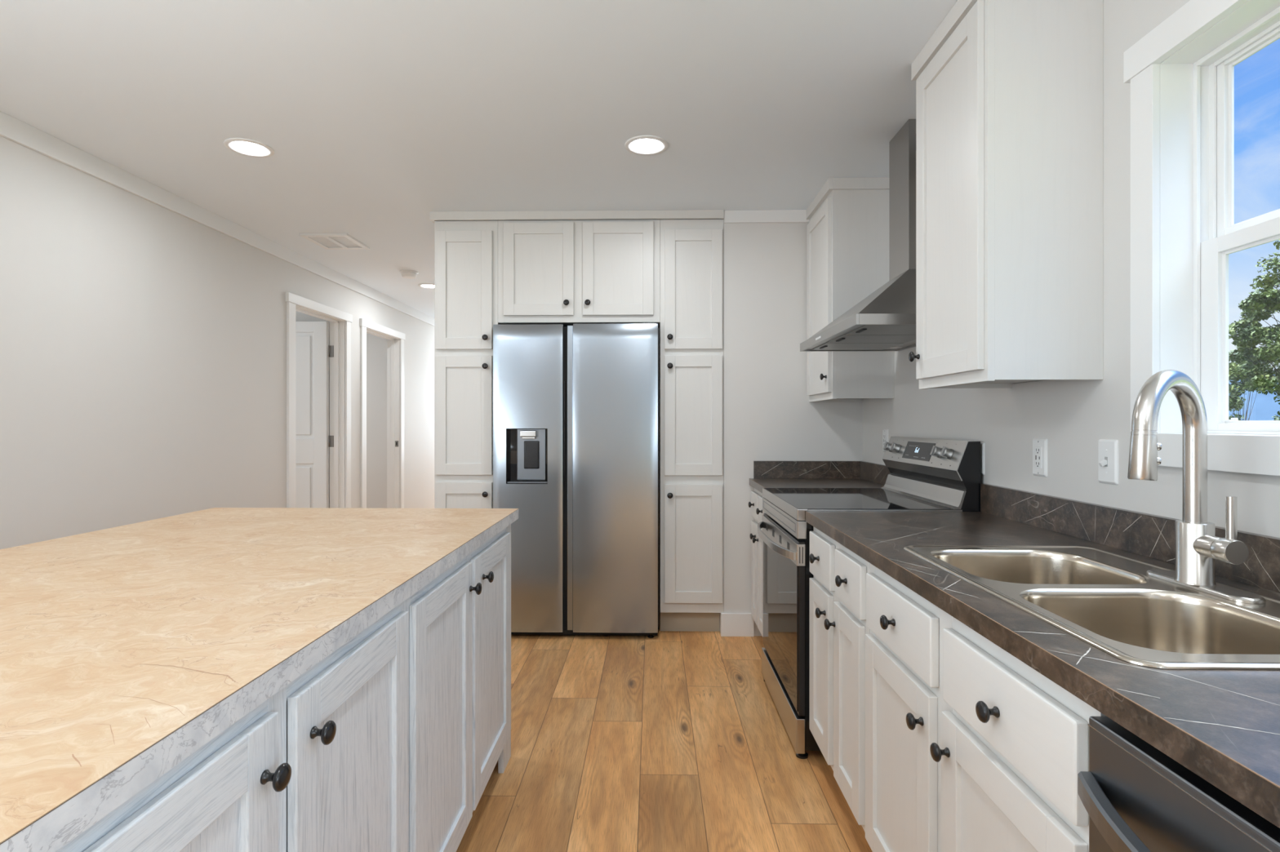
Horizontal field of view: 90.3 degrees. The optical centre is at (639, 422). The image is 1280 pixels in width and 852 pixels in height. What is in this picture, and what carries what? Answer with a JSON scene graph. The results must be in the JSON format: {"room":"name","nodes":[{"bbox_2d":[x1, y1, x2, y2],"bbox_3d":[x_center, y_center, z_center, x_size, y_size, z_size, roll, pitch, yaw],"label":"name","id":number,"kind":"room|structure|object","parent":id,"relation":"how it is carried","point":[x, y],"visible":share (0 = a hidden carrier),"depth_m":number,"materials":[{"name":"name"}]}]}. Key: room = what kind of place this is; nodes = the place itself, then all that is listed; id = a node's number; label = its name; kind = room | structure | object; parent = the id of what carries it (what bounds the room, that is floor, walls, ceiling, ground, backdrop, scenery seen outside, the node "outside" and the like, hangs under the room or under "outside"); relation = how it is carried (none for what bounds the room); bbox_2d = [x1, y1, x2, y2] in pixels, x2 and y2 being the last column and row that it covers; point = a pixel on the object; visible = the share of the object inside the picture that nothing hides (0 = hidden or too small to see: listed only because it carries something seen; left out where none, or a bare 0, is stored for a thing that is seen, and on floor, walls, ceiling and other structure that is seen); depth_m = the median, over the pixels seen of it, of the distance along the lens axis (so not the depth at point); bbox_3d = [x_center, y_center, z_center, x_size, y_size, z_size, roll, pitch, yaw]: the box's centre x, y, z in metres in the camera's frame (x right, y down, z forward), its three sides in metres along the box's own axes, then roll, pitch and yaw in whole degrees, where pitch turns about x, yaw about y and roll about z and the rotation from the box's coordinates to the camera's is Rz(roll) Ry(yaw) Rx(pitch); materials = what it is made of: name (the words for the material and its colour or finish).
{"room":"kitchen","nodes":[
{"label":"kitchen","id":0,"kind":"room"},
{"bbox_2d":[0,135,434,549],"bbox_3d":[-2.600,0.007,2.302,0.130,2.465,14.100,0,0,1],"label":"wall","id":1,"kind":"structure","parent":0,"point":[143,343],"depth_m":3.19,"materials":[{"name":"white paint"}]},
{"bbox_2d":[0,111,434,326],"bbox_3d":[-2.527,-1.179,2.300,0.016,0.091,14.100,0,0,1],"label":"trim","id":2,"kind":"structure","parent":1,"relation":"attached to","point":[11,128],"depth_m":3.35,"materials":[{"name":"white paint"}]},
{"bbox_2d":[285,292,352,508],"bbox_3d":[-2.916,0.163,4.957,0.913,2.155,0.953,0,0,1],"label":"door","id":3,"kind":"structure","parent":1,"relation":"in","point":[308,350],"depth_m":5.32,"materials":[{"name":"white paint"}]},
{"bbox_2d":[359,318,405,508],"bbox_3d":[-2.514,0.163,6.093,0.154,2.155,0.981,0,0,1],"label":"door","id":4,"kind":"structure","parent":1,"relation":"in","point":[395,339],"depth_m":6.49,"materials":[{"name":"white paint"}]},
{"bbox_2d":[295,311,386,508],"bbox_3d":[-4.346,0.007,5.587,3.490,2.465,4.200,0,0,1],"label":"wall","id":5,"kind":"structure","parent":0,"point":[376,347],"depth_m":7.51,"materials":[{"name":"white paint"}]},
{"bbox_2d":[0,0,957,317],"bbox_3d":[-2.375,-1.285,2.297,7.560,0.120,14.100,0,0,1],"label":"ceiling","id":6,"kind":"structure","parent":0,"point":[376,117],"depth_m":2.44,"materials":[{"name":"white paint"}]},
{"bbox_2d":[223,137,274,157],"bbox_3d":[-1.740,-1.222,2.835,0.192,0.006,0.192,0,0,1],"label":"recessed light","id":7,"kind":"object","parent":6,"relation":"in","point":[247,147],"visible":1,"depth_m":2.83,"materials":[{"name":"white paint"}]},
{"bbox_2d":[299,233,369,249],"bbox_3d":[-2.051,-1.218,4.291,0.310,0.013,0.340,0,0,1],"label":"ceiling vent","id":8,"kind":"object","parent":6,"relation":"in","point":[326,241],"visible":1,"depth_m":4.28,"materials":[{"name":"white plastic"}]},
{"bbox_2d":[400,269,417,279],"bbox_3d":[-1.879,-1.200,5.178,0.140,0.049,0.140,0,0,1],"label":"smoke detector","id":9,"kind":"object","parent":6,"relation":"attached to","point":[406,273],"visible":1,"depth_m":5.14,"materials":[{"name":"white plastic"}]},
{"bbox_2d":[417,283,434,288],"bbox_3d":[-1.888,-1.222,5.708,0.192,0.006,0.192,0,0,1],"label":"recessed light","id":10,"kind":"object","parent":6,"relation":"in","point":[429,286],"visible":0.7,"depth_m":5.71,"materials":[{"name":"white paint"}]},
{"bbox_2d":[624,135,667,155],"bbox_3d":[0.028,-1.222,2.810,0.192,0.006,0.192,0,0,1],"label":"recessed light","id":11,"kind":"object","parent":6,"relation":"in","point":[640,144],"visible":1,"depth_m":2.81,"materials":[{"name":"white paint"}]},
{"bbox_2d":[456,604,871,851],"bbox_3d":[-2.365,1.240,2.297,7.538,0.001,14.100,0,0,1],"label":"floor","id":12,"kind":"structure","parent":0,"point":[668,741],"depth_m":2.32,"materials":[{"name":"brown wood"}]},
{"bbox_2d":[55,524,511,851],"bbox_3d":[-0.873,0.802,1.283,0.840,0.876,2.172,0,0,1],"label":"kitchen island","id":13,"kind":"object","parent":12,"relation":"on","point":[393,740],"visible":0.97,"depth_m":1.17,"materials":[{"name":"grey wood"}]},
{"bbox_2d":[0,507,518,851],"bbox_3d":[-1.062,0.345,1.277,1.163,0.038,2.272,0,0,1],"label":"island countertop","id":14,"kind":"structure","parent":13,"relation":"on","point":[125,651],"depth_m":1.03,"materials":[{"name":"beige stone"}]},
{"bbox_2d":[434,220,501,508],"bbox_3d":[-1.011,0.031,4.008,0.372,2.418,0.675,0,0,1],"label":"pantry cabinet","id":15,"kind":"object","parent":12,"relation":"on","point":[466,252],"visible":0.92,"depth_m":3.71,"materials":[{"name":"white paint"}]},
{"bbox_2d":[429,209,724,223],"bbox_3d":[-0.363,-1.202,4.010,1.708,0.047,0.656,0,0,1],"label":"trim","id":16,"kind":"structure","parent":15,"relation":"on","point":[658,214],"depth_m":3.68,"materials":[{"name":"white paint"}]},
{"bbox_2d":[493,323,658,638],"bbox_3d":[-0.358,0.339,3.964,0.950,1.803,0.688,0,0,1],"label":"fridge","id":17,"kind":"object","parent":12,"relation":"on","point":[575,407],"visible":0.95,"depth_m":3.62,"materials":[{"name":"silver metal"}]},
{"bbox_2d":[658,219,723,631],"bbox_3d":[0.307,0.031,3.982,0.368,2.418,0.675,0,0,1],"label":"pantry cabinet","id":18,"kind":"object","parent":12,"relation":"on","point":[691,335],"visible":1,"depth_m":3.69,"materials":[{"name":"white paint"}]},
{"bbox_2d":[748,488,765,637],"bbox_3d":[0.938,0.802,3.380,0.668,0.875,0.599,0,0,1],"label":"base cabinet","id":19,"kind":"object","parent":12,"relation":"on","point":[756,504],"visible":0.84,"depth_m":3.46,"materials":[{"name":"white paint"}]},
{"bbox_2d":[749,461,890,493],"bbox_3d":[0.953,0.293,3.380,0.653,0.139,0.602,0,0,1],"label":"countertop","id":20,"kind":"structure","parent":19,"relation":"on","point":[766,474],"depth_m":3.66,"materials":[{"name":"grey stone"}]},
{"bbox_2d":[808,526,870,832],"bbox_3d":[0.911,0.802,2.015,0.668,0.875,0.600,0,0,1],"label":"base cabinet","id":21,"kind":"object","parent":12,"relation":"on","point":[837,628],"visible":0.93,"depth_m":1.94,"materials":[{"name":"white paint"}]},
{"bbox_2d":[757,436,981,759],"bbox_3d":[0.889,0.654,2.700,0.728,1.172,0.747,0,0,1],"label":"range","id":22,"kind":"object","parent":12,"relation":"on","point":[926,474],"visible":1,"depth_m":2.51,"materials":[{"name":"silver metal"}]},
{"bbox_2d":[762,488,962,520],"bbox_3d":[0.884,0.339,2.700,0.599,0.043,0.747,0,0,1],"label":"cooktop","id":23,"kind":"object","parent":22,"relation":"in","point":[793,504],"depth_m":2.58,"materials":[{"name":"black glass"}]},
{"bbox_2d":[865,563,1106,851],"bbox_3d":[0.896,0.802,1.271,0.668,0.875,0.886,0,0,1],"label":"base cabinet","id":24,"kind":"object","parent":12,"relation":"on","point":[970,748],"visible":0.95,"depth_m":1.19,"materials":[{"name":"white paint"}]},
{"bbox_2d":[805,484,1279,828],"bbox_3d":[0.910,0.293,1.211,0.653,0.139,2.218,0,0,1],"label":"countertop","id":25,"kind":"structure","parent":24,"relation":"on","point":[1222,726],"depth_m":1.05,"materials":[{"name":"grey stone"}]},
{"bbox_2d":[903,545,1279,670],"bbox_3d":[0.910,0.414,1.244,0.489,0.188,0.820,0,0,1],"label":"sink","id":26,"kind":"object","parent":25,"relation":"in","point":[1108,601],"visible":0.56,"depth_m":1.22,"materials":[{"name":"silver metal"}]},
{"bbox_2d":[1127,369,1265,604],"bbox_3d":[1.009,0.111,1.247,0.235,0.422,0.237,0,0,1],"label":"faucet","id":27,"kind":"object","parent":25,"relation":"on","point":[1197,547],"visible":1,"depth_m":1.21,"materials":[{"name":"silver metal"}]},
{"bbox_2d":[1077,716,1279,851],"bbox_3d":[0.849,0.810,0.522,0.682,0.859,0.598,0,0,1],"label":"dishwasher","id":28,"kind":"object","parent":12,"relation":"on","point":[1135,797],"visible":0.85,"depth_m":0.71,"materials":[{"name":"black"}]},
{"bbox_2d":[658,218,862,635],"bbox_3d":[0.048,0.007,4.065,2.489,2.465,0.730,0,0,1],"label":"wall","id":29,"kind":"structure","parent":0,"point":[769,415],"depth_m":3.69,"materials":[{"name":"white paint"}]},
{"bbox_2d":[497,219,659,333],"bbox_3d":[-0.351,-0.880,3.995,0.946,0.596,0.675,0,0,1],"label":"upper cabinet","id":30,"kind":"object","parent":29,"relation":"attached to","point":[566,273],"visible":0.99,"depth_m":3.70,"materials":[{"name":"white paint"}]},
{"bbox_2d":[719,613,754,636],"bbox_3d":[0.566,1.173,3.783,0.190,0.133,0.214,0,0,1],"label":"baseboard","id":31,"kind":"structure","parent":29,"relation":"attached to","point":[731,624],"depth_m":3.68,"materials":[{"name":"white paint"}]},
{"bbox_2d":[724,209,809,222],"bbox_3d":[0.886,-1.190,3.675,0.800,0.070,0.016,0,0,1],"label":"trim","id":32,"kind":"structure","parent":29,"relation":"attached to","point":[746,215],"depth_m":3.67,"materials":[{"name":"white paint"}]},
{"bbox_2d":[862,0,1279,537],"bbox_3d":[1.325,0.007,2.224,0.137,2.465,14.100,0,0,1],"label":"wall","id":33,"kind":"structure","parent":0,"point":[1073,415],"depth_m":1.71,"materials":[{"name":"white paint"}]},
{"bbox_2d":[805,177,894,402],"bbox_3d":[1.101,-0.671,3.435,0.358,1.108,0.509,0,0,1],"label":"upper cabinet","id":34,"kind":"object","parent":33,"relation":"attached to","point":[847,229],"visible":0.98,"depth_m":3.19,"materials":[{"name":"white paint"}]},
{"bbox_2d":[800,119,915,351],"bbox_3d":[1.022,-0.786,2.700,0.488,0.876,0.865,0,0,1],"label":"range hood","id":35,"kind":"object","parent":33,"relation":"attached to","point":[885,320],"visible":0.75,"depth_m":2.59,"materials":[{"name":"silver metal"}]},
{"bbox_2d":[890,346,902,348],"bbox_3d":[1.214,-0.355,3.017,0.056,0.004,0.056,0,0,1],"label":"lamp","id":36,"kind":"object","parent":35,"relation":"on","point":[895,347],"depth_m":3.00,"materials":[{"name":"white plastic"}]},
{"bbox_2d":[882,429,888,451],"bbox_3d":[1.274,0.095,3.306,0.009,0.118,0.072,0,0,1],"label":"wall outlet","id":37,"kind":"object","parent":33,"relation":"attached to","point":[885,432],"visible":0.81,"depth_m":3.30,"materials":[{"name":"white plastic"}]},
{"bbox_2d":[883,434,885,446],"bbox_3d":[1.271,0.095,3.306,0.003,0.066,0.033,0,0,1],"label":"receptacle","id":38,"kind":"object","parent":37,"relation":"attached to","point":[884,435],"depth_m":3.30,"materials":[{"name":"white plastic"}]},
{"bbox_2d":[980,442,984,475],"bbox_3d":[1.255,0.134,2.359,0.009,0.118,0.072,0,0,1],"label":"wall outlet","id":39,"kind":"object","parent":33,"relation":"attached to","point":[982,444],"visible":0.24,"depth_m":2.33,"materials":[{"name":"white plastic"}]},
{"bbox_2d":[908,0,1102,389],"bbox_3d":[1.072,-0.668,1.936,0.358,1.112,0.470,0,0,1],"label":"upper cabinet","id":40,"kind":"object","parent":33,"relation":"attached to","point":[1009,93],"visible":1,"depth_m":1.72,"materials":[{"name":"white paint"}]},
{"bbox_2d":[1032,438,1047,477],"bbox_3d":[1.248,0.110,1.990,0.009,0.118,0.072,0,0,1],"label":"wall outlet","id":41,"kind":"object","parent":33,"relation":"attached to","point":[1039,445],"visible":1,"depth_m":1.98,"materials":[{"name":"white plastic"}]},
{"bbox_2d":[1034,446,1041,468],"bbox_3d":[1.245,0.110,1.990,0.003,0.066,0.033,0,0,1],"label":"receptacle","id":42,"kind":"object","parent":41,"relation":"attached to","point":[1037,450],"depth_m":1.99,"materials":[{"name":"white plastic"}]},
{"bbox_2d":[1097,439,1118,484],"bbox_3d":[1.234,0.105,1.692,0.024,0.118,0.072,0,0,1],"label":"light switch","id":43,"kind":"object","parent":33,"relation":"attached to","point":[1108,450],"visible":1,"depth_m":1.69,"materials":[{"name":"white plastic"}]},
{"bbox_2d":[980,484,1279,593],"bbox_3d":[1.226,0.275,1.205,0.020,0.102,2.218,0,0,1],"label":"backsplash","id":44,"kind":"structure","parent":33,"relation":"attached to","point":[1145,535],"depth_m":1.62,"materials":[{"name":"brown stone"}]},
{"bbox_2d":[1123,0,1279,475],"bbox_3d":[1.296,-0.416,1.056,0.169,1.039,1.103,0,0,1],"label":"window","id":45,"kind":"structure","parent":33,"relation":"in","point":[1180,73],"depth_m":1.51,"materials":[{"name":"white paint"}]},
{"label":"outside","id":46,"kind":"structure","parent":0,"visible":0},
{"bbox_2d":[1228,370,1279,420],"bbox_3d":[145.099,-8.441,130.031,219.044,19.843,232.597,0,0,1],"label":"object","id":47,"kind":"structure","parent":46,"point":[1264,407],"depth_m":143.25,"materials":[{"name":"blue"}]},
{"bbox_3d":[81.767,2.240,48.402,158.400,0.200,220.000,0,0,1],"label":"lawn","id":48,"kind":"structure","parent":0,"visible":0},
{"bbox_2d":[1228,413,1248,420],"bbox_3d":[15.277,0.950,16.279,1.487,2.345,1.346,0,0,1],"label":"shrub","id":49,"kind":"object","parent":48,"relation":"on","point":[1236,415],"visible":0.02,"depth_m":15.98,"materials":[{"name":"green plant"}]},
{"bbox_2d":[1228,346,1268,420],"bbox_3d":[19.545,-0.156,20.612,1.788,4.562,0.907,0,0,1],"label":"leafy tree","id":50,"kind":"object","parent":48,"relation":"on","point":[1235,402],"visible":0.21,"depth_m":20.48,"materials":[{"name":"green plant"}]},
{"bbox_2d":[1228,239,1279,404],"bbox_3d":[16.675,-1.367,14.696,6.345,7.093,3.219,0,0,1],"label":"leafy tree","id":51,"kind":"object","parent":48,"relation":"on","point":[1259,306],"visible":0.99,"depth_m":14.43,"materials":[{"name":"green plant"}]},
{"bbox_2d":[1271,410,1279,420],"bbox_3d":[16.762,0.878,16.255,1.420,2.489,1.397,0,0,1],"label":"shrub","id":52,"kind":"object","parent":48,"relation":"on","point":[1277,417],"visible":0.02,"depth_m":16.25,"materials":[{"name":"green plant"}]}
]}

